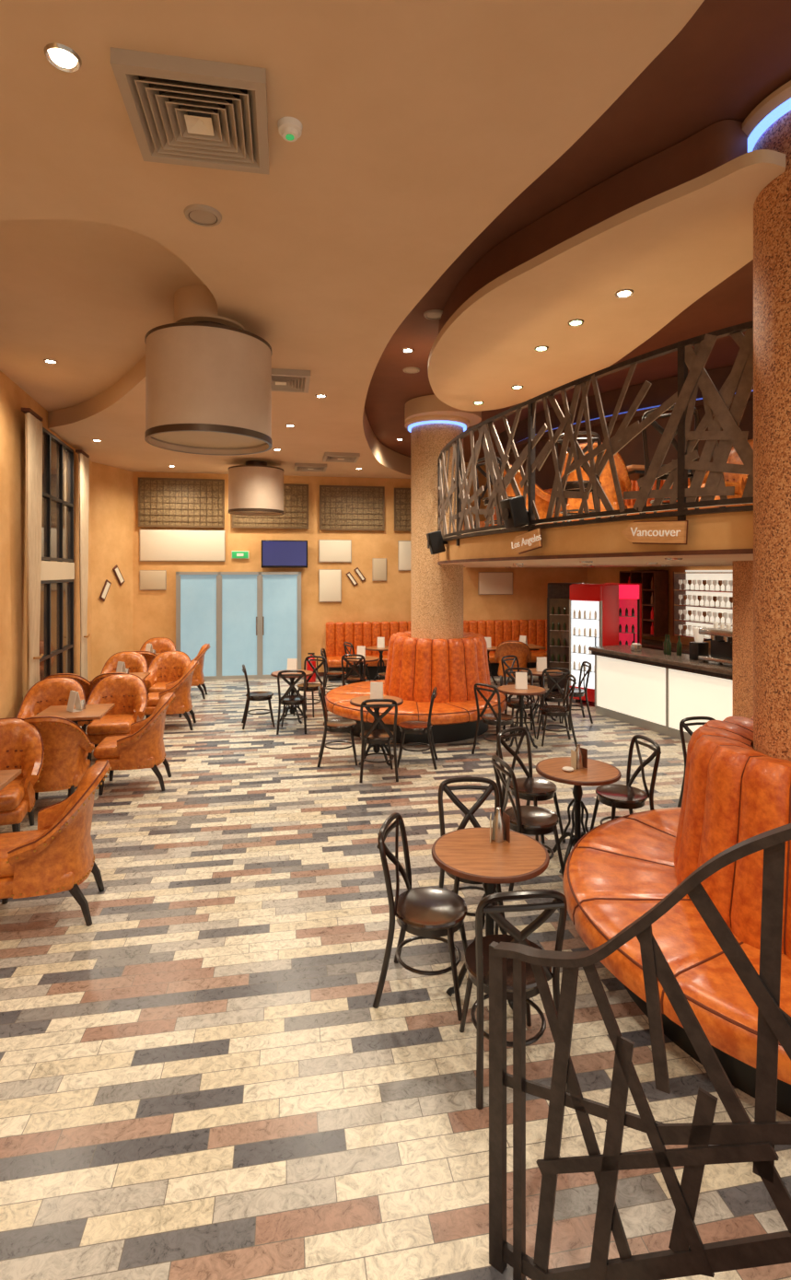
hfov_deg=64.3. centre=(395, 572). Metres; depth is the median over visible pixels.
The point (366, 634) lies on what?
sofa
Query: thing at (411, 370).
ceiling speaker
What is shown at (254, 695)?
bistro chair
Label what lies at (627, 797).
bistro chair
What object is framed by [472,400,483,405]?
recessed light
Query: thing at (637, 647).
napkin holder
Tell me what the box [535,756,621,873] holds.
round bistro table
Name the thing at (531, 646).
wood table
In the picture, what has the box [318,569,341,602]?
board
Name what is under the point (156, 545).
board
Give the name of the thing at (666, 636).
glass bottle
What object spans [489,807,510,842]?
condiment bottle
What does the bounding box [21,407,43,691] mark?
curtain
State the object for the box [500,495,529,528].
wall speaker
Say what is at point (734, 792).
sofa
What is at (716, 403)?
balcony railing
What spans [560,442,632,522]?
armchair
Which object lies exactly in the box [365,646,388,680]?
round bistro table
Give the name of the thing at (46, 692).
armchair
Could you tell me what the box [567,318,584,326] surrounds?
recessed light
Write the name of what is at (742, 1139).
stair railing
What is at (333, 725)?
bistro chair
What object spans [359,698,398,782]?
bistro chair
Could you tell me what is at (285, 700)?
bistro chair
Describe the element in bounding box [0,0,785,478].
ceiling
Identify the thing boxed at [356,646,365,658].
menu card
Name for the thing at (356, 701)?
round bistro table
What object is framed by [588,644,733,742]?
bar counter
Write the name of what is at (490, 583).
board
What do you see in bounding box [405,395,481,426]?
cap
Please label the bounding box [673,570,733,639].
shelf
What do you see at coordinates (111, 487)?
wall
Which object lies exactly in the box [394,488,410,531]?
grille panel
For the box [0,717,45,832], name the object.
armchair
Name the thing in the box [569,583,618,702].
cooler
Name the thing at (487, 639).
menu card
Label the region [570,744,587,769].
condiment bottle
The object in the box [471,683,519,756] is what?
bistro chair
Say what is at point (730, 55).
ceiling
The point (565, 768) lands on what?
ashtray
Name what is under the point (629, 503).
sofa
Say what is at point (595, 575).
wall
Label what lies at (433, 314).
ceiling speaker
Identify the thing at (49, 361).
recessed light
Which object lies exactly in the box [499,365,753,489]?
wall
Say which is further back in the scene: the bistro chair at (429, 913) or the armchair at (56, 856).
the armchair at (56, 856)
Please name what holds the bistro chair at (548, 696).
on the floor
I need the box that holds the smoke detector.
[277,116,302,141]
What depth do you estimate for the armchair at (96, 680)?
8.30 m
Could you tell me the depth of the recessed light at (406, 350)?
7.19 m
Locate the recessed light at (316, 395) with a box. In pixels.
[314,394,326,397]
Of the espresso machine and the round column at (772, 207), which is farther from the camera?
the espresso machine
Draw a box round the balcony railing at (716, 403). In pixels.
[437,320,753,546]
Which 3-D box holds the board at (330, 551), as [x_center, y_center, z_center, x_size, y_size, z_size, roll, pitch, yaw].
[-1.340,-0.483,14.011,0.728,0.503,0.030,0,0,-10]
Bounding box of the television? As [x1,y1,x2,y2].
[261,539,307,568]
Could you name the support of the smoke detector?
attached to the ceiling at (423, 122)
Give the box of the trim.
[437,504,753,567]
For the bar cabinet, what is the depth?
11.83 m
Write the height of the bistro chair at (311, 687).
0.919 m
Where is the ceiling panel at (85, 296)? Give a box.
[0,219,205,411]
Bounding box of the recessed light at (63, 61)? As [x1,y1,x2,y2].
[43,43,81,72]
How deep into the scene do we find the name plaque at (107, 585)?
12.42 m
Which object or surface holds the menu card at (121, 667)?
on the wood table at (143, 675)
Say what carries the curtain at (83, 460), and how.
hanging from the ceiling at (423, 122)
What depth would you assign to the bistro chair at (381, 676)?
11.25 m
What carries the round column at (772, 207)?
on the floor
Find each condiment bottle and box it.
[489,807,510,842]
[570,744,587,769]
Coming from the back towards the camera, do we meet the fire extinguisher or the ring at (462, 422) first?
the fire extinguisher
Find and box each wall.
[0,370,91,718]
[91,461,132,679]
[132,462,587,672]
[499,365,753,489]
[587,565,733,648]
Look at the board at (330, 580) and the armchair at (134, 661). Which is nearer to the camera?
the armchair at (134, 661)
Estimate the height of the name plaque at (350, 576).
0.332 m
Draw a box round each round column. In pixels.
[410,423,463,639]
[753,97,790,760]
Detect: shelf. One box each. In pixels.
[619,570,668,637]
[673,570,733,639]
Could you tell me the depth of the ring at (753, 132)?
3.39 m
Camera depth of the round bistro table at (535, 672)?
9.84 m
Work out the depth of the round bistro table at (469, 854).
3.45 m
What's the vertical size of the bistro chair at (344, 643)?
0.919 m
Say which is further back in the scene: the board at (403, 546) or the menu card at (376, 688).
the board at (403, 546)
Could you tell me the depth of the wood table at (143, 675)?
9.56 m
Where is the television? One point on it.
(274, 553)
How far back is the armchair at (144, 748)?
6.57 m
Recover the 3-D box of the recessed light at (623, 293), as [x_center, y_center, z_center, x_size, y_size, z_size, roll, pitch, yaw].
[1.750,-2.133,4.810,0.140,0.014,0.140,0,0,0]
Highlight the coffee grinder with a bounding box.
[689,627,709,660]
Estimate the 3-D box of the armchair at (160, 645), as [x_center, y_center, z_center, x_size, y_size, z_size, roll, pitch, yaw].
[-4.755,1.812,12.525,0.731,0.984,0.781,0,0,-12]
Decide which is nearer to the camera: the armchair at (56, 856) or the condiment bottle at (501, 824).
the condiment bottle at (501, 824)
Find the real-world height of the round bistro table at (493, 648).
0.746 m
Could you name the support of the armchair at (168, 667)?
on the floor
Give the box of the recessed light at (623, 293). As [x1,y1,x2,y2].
[615,289,634,298]
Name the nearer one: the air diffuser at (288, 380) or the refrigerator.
the air diffuser at (288, 380)
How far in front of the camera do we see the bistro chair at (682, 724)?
6.00 m
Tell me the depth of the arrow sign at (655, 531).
4.18 m
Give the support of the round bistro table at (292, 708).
on the floor
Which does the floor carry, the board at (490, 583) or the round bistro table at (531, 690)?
the round bistro table at (531, 690)
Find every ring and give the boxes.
[404,407,469,431]
[742,80,790,152]
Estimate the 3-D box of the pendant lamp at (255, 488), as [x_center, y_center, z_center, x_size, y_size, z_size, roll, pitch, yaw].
[-2.700,-1.643,12.200,1.062,0.995,1.062,0,0,0]
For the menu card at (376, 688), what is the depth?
7.62 m
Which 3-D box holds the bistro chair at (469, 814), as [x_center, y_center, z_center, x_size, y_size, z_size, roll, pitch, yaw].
[0.499,1.844,4.047,0.433,0.919,0.478,0,0,-2]
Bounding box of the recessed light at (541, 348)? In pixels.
[534,345,548,351]
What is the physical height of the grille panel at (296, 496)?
0.980 m
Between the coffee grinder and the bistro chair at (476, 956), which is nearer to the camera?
the bistro chair at (476, 956)
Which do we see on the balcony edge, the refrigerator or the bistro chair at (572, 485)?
the bistro chair at (572, 485)
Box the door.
[175,571,301,680]
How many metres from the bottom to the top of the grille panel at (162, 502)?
1.040 m
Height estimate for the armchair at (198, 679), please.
0.984 m
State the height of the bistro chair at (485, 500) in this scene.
0.919 m
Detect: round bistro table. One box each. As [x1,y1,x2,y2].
[270,669,313,723]
[343,655,379,676]
[349,695,403,766]
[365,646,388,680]
[431,826,549,1010]
[487,646,498,685]
[497,684,546,748]
[521,668,561,721]
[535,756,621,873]
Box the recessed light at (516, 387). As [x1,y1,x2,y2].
[511,384,523,389]
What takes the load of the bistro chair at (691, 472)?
on the balcony edge
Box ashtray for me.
[561,766,573,771]
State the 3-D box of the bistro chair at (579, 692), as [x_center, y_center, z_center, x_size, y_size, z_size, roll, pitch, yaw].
[2.777,1.844,9.800,0.478,0.919,0.433,0,0,0]
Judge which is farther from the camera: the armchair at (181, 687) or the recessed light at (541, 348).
the armchair at (181, 687)
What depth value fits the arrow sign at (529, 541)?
5.39 m
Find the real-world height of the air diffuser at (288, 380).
0.066 m
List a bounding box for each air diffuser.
[110,46,268,174]
[271,368,310,393]
[294,463,326,472]
[323,452,360,462]
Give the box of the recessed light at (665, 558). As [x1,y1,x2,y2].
[664,558,682,559]
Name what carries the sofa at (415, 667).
on the floor
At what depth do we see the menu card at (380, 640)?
12.97 m
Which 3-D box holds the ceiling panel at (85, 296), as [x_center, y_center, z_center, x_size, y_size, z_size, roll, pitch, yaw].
[-3.600,-2.410,6.500,4.800,0.060,7.000,0,0,0]
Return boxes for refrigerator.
[546,582,584,692]
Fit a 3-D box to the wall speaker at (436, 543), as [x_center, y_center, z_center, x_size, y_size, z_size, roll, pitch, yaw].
[0.507,-0.360,7.499,0.266,0.284,0.160,0,0,-7]
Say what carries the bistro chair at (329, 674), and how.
on the floor
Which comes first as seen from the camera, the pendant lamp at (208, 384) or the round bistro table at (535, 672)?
the pendant lamp at (208, 384)
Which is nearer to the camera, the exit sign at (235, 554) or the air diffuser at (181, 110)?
the air diffuser at (181, 110)
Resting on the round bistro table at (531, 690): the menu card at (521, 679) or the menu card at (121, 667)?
the menu card at (521, 679)
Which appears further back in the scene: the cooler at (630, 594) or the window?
the cooler at (630, 594)
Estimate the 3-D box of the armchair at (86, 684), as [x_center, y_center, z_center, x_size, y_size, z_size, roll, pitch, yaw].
[-4.416,1.812,8.575,0.731,0.984,0.781,0,0,-10]
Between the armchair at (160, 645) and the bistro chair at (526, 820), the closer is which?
the bistro chair at (526, 820)
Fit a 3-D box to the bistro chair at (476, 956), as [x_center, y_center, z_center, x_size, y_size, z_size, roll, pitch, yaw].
[0.533,1.844,2.953,0.433,0.919,0.478,0,0,-7]
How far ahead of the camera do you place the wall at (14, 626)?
7.97 m
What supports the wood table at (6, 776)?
on the floor
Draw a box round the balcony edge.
[439,511,753,568]
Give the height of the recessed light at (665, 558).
0.014 m
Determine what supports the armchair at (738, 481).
on the balcony edge
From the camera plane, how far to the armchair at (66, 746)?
5.90 m
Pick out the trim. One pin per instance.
(740, 508)
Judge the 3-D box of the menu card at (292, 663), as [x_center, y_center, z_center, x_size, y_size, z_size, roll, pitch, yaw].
[-1.597,1.438,9.793,0.150,0.218,0.197,0,0,4]
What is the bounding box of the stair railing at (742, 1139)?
[488,823,790,1279]
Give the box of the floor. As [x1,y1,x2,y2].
[0,674,790,1279]
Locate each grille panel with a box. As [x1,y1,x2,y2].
[138,477,224,527]
[232,483,308,528]
[319,485,384,530]
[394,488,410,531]
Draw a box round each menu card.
[66,690,86,712]
[116,661,129,674]
[145,643,155,653]
[286,658,297,673]
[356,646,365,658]
[370,681,383,698]
[377,637,384,648]
[484,637,491,648]
[514,672,527,689]
[519,635,527,645]
[535,657,546,671]
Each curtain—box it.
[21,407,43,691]
[75,449,90,679]
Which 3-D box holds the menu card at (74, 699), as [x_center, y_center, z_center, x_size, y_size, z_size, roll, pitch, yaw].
[-3.573,1.438,7.084,0.150,0.218,0.197,0,0,38]
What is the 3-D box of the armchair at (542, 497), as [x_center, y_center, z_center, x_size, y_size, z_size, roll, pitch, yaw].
[1.726,-0.868,8.091,0.781,0.984,0.731,0,0,-20]
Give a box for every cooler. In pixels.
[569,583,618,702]
[604,582,641,645]
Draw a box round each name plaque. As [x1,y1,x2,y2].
[99,579,111,601]
[112,564,125,585]
[346,571,357,586]
[353,567,365,581]
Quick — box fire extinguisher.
[306,652,317,682]
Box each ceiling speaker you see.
[184,204,221,226]
[402,366,419,373]
[423,309,442,319]
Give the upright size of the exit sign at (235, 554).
0.170 m
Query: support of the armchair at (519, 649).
on the floor
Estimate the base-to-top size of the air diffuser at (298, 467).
0.066 m
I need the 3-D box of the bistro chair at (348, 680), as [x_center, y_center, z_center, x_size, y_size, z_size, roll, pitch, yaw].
[-0.702,1.844,10.903,0.433,0.919,0.478,0,0,5]
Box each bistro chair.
[241,663,274,729]
[276,670,306,734]
[293,655,328,717]
[316,685,357,767]
[319,648,346,699]
[341,653,366,686]
[343,641,370,681]
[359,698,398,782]
[372,812,467,1021]
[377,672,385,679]
[397,686,437,769]
[437,776,507,952]
[459,889,570,1109]
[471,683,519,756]
[473,456,521,533]
[490,755,564,891]
[496,726,565,842]
[500,654,536,716]
[502,667,536,738]
[536,667,571,730]
[536,674,577,747]
[553,430,601,523]
[555,661,593,723]
[589,734,661,830]
[640,405,698,513]
[677,716,715,807]
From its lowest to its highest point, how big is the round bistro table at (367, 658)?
0.746 m
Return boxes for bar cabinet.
[641,638,710,654]
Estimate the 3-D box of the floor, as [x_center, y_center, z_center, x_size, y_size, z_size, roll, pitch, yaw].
[-0.695,2.350,3.939,28.000,0.100,28.000,0,0,-10]
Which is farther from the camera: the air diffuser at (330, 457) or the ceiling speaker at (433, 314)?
the air diffuser at (330, 457)
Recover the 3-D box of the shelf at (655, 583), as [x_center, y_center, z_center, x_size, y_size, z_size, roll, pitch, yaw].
[5.047,0.603,12.822,0.320,1.305,1.110,0,0,-16]
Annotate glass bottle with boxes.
[663,634,667,653]
[665,635,671,654]
[676,635,682,655]
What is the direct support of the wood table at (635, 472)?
on the balcony edge
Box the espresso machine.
[698,623,733,664]
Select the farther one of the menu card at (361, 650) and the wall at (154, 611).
the wall at (154, 611)
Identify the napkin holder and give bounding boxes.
[630,642,641,651]
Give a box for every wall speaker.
[426,530,447,554]
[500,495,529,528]
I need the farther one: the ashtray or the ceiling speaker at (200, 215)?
the ashtray
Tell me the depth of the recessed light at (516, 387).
7.23 m
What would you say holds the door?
in the wall at (154, 611)
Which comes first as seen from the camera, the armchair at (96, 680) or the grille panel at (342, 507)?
the armchair at (96, 680)
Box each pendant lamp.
[144,321,272,455]
[228,460,284,516]
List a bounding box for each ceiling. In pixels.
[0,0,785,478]
[364,0,790,464]
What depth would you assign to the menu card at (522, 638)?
13.28 m
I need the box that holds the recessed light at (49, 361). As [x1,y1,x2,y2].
[43,359,57,363]
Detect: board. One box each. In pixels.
[139,529,225,561]
[139,570,166,590]
[318,539,351,562]
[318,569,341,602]
[372,558,386,581]
[397,540,410,570]
[478,571,512,594]
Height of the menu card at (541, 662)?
0.218 m
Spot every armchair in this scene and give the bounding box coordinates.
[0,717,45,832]
[0,759,111,926]
[16,676,86,723]
[21,715,95,800]
[43,673,90,732]
[84,674,148,761]
[88,672,149,746]
[93,692,175,795]
[100,651,148,681]
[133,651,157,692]
[139,637,175,652]
[143,651,191,717]
[144,660,199,730]
[190,643,210,698]
[494,640,531,686]
[501,465,565,529]
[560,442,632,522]
[687,439,753,510]
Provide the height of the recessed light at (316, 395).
0.014 m
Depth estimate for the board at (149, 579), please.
13.33 m
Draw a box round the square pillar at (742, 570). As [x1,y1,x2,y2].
[733,560,753,719]
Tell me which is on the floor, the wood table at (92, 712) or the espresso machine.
the wood table at (92, 712)
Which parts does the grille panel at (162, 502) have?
grille panel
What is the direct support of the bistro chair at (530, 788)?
on the floor
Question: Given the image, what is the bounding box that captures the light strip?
[495,389,753,458]
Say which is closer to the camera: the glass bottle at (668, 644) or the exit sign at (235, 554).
the glass bottle at (668, 644)
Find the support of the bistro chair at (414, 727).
on the floor
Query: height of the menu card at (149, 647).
0.218 m
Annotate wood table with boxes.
[0,768,21,791]
[35,703,115,723]
[89,672,150,683]
[512,643,546,683]
[626,465,644,514]
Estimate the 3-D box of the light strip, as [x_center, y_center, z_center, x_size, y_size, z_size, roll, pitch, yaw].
[3.990,-2.135,8.459,1.275,0.110,7.418,0,0,-44]
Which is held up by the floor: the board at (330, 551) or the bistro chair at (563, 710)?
the bistro chair at (563, 710)
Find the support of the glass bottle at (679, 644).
on the bar counter
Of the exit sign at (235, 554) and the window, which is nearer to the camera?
the window
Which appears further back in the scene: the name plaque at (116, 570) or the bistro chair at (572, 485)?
the name plaque at (116, 570)
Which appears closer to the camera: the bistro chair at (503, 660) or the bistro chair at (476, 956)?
the bistro chair at (476, 956)
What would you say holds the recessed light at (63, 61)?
in the ceiling at (423, 122)
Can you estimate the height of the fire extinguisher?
0.605 m
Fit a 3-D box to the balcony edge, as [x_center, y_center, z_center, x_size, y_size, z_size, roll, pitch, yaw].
[3.430,-0.250,8.242,5.957,0.260,13.057,0,0,-16]
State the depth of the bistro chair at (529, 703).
9.10 m
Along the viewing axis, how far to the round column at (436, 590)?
9.31 m
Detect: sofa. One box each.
[325,619,546,681]
[325,630,506,744]
[463,470,707,535]
[562,716,790,1117]
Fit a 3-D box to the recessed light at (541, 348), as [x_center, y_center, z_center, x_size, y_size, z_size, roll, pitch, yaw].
[1.390,-2.133,5.990,0.140,0.014,0.140,0,0,0]
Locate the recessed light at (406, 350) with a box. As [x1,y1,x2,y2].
[401,348,413,352]
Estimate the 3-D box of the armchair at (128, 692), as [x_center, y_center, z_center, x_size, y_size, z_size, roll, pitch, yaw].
[-3.505,1.812,7.875,0.731,0.984,0.781,0,0,-12]
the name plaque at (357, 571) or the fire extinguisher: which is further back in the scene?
the name plaque at (357, 571)
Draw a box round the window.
[39,426,74,680]
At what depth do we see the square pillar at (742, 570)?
6.34 m
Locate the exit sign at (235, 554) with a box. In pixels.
[231,550,248,558]
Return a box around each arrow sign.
[511,527,542,554]
[621,520,688,544]
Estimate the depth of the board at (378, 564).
14.17 m

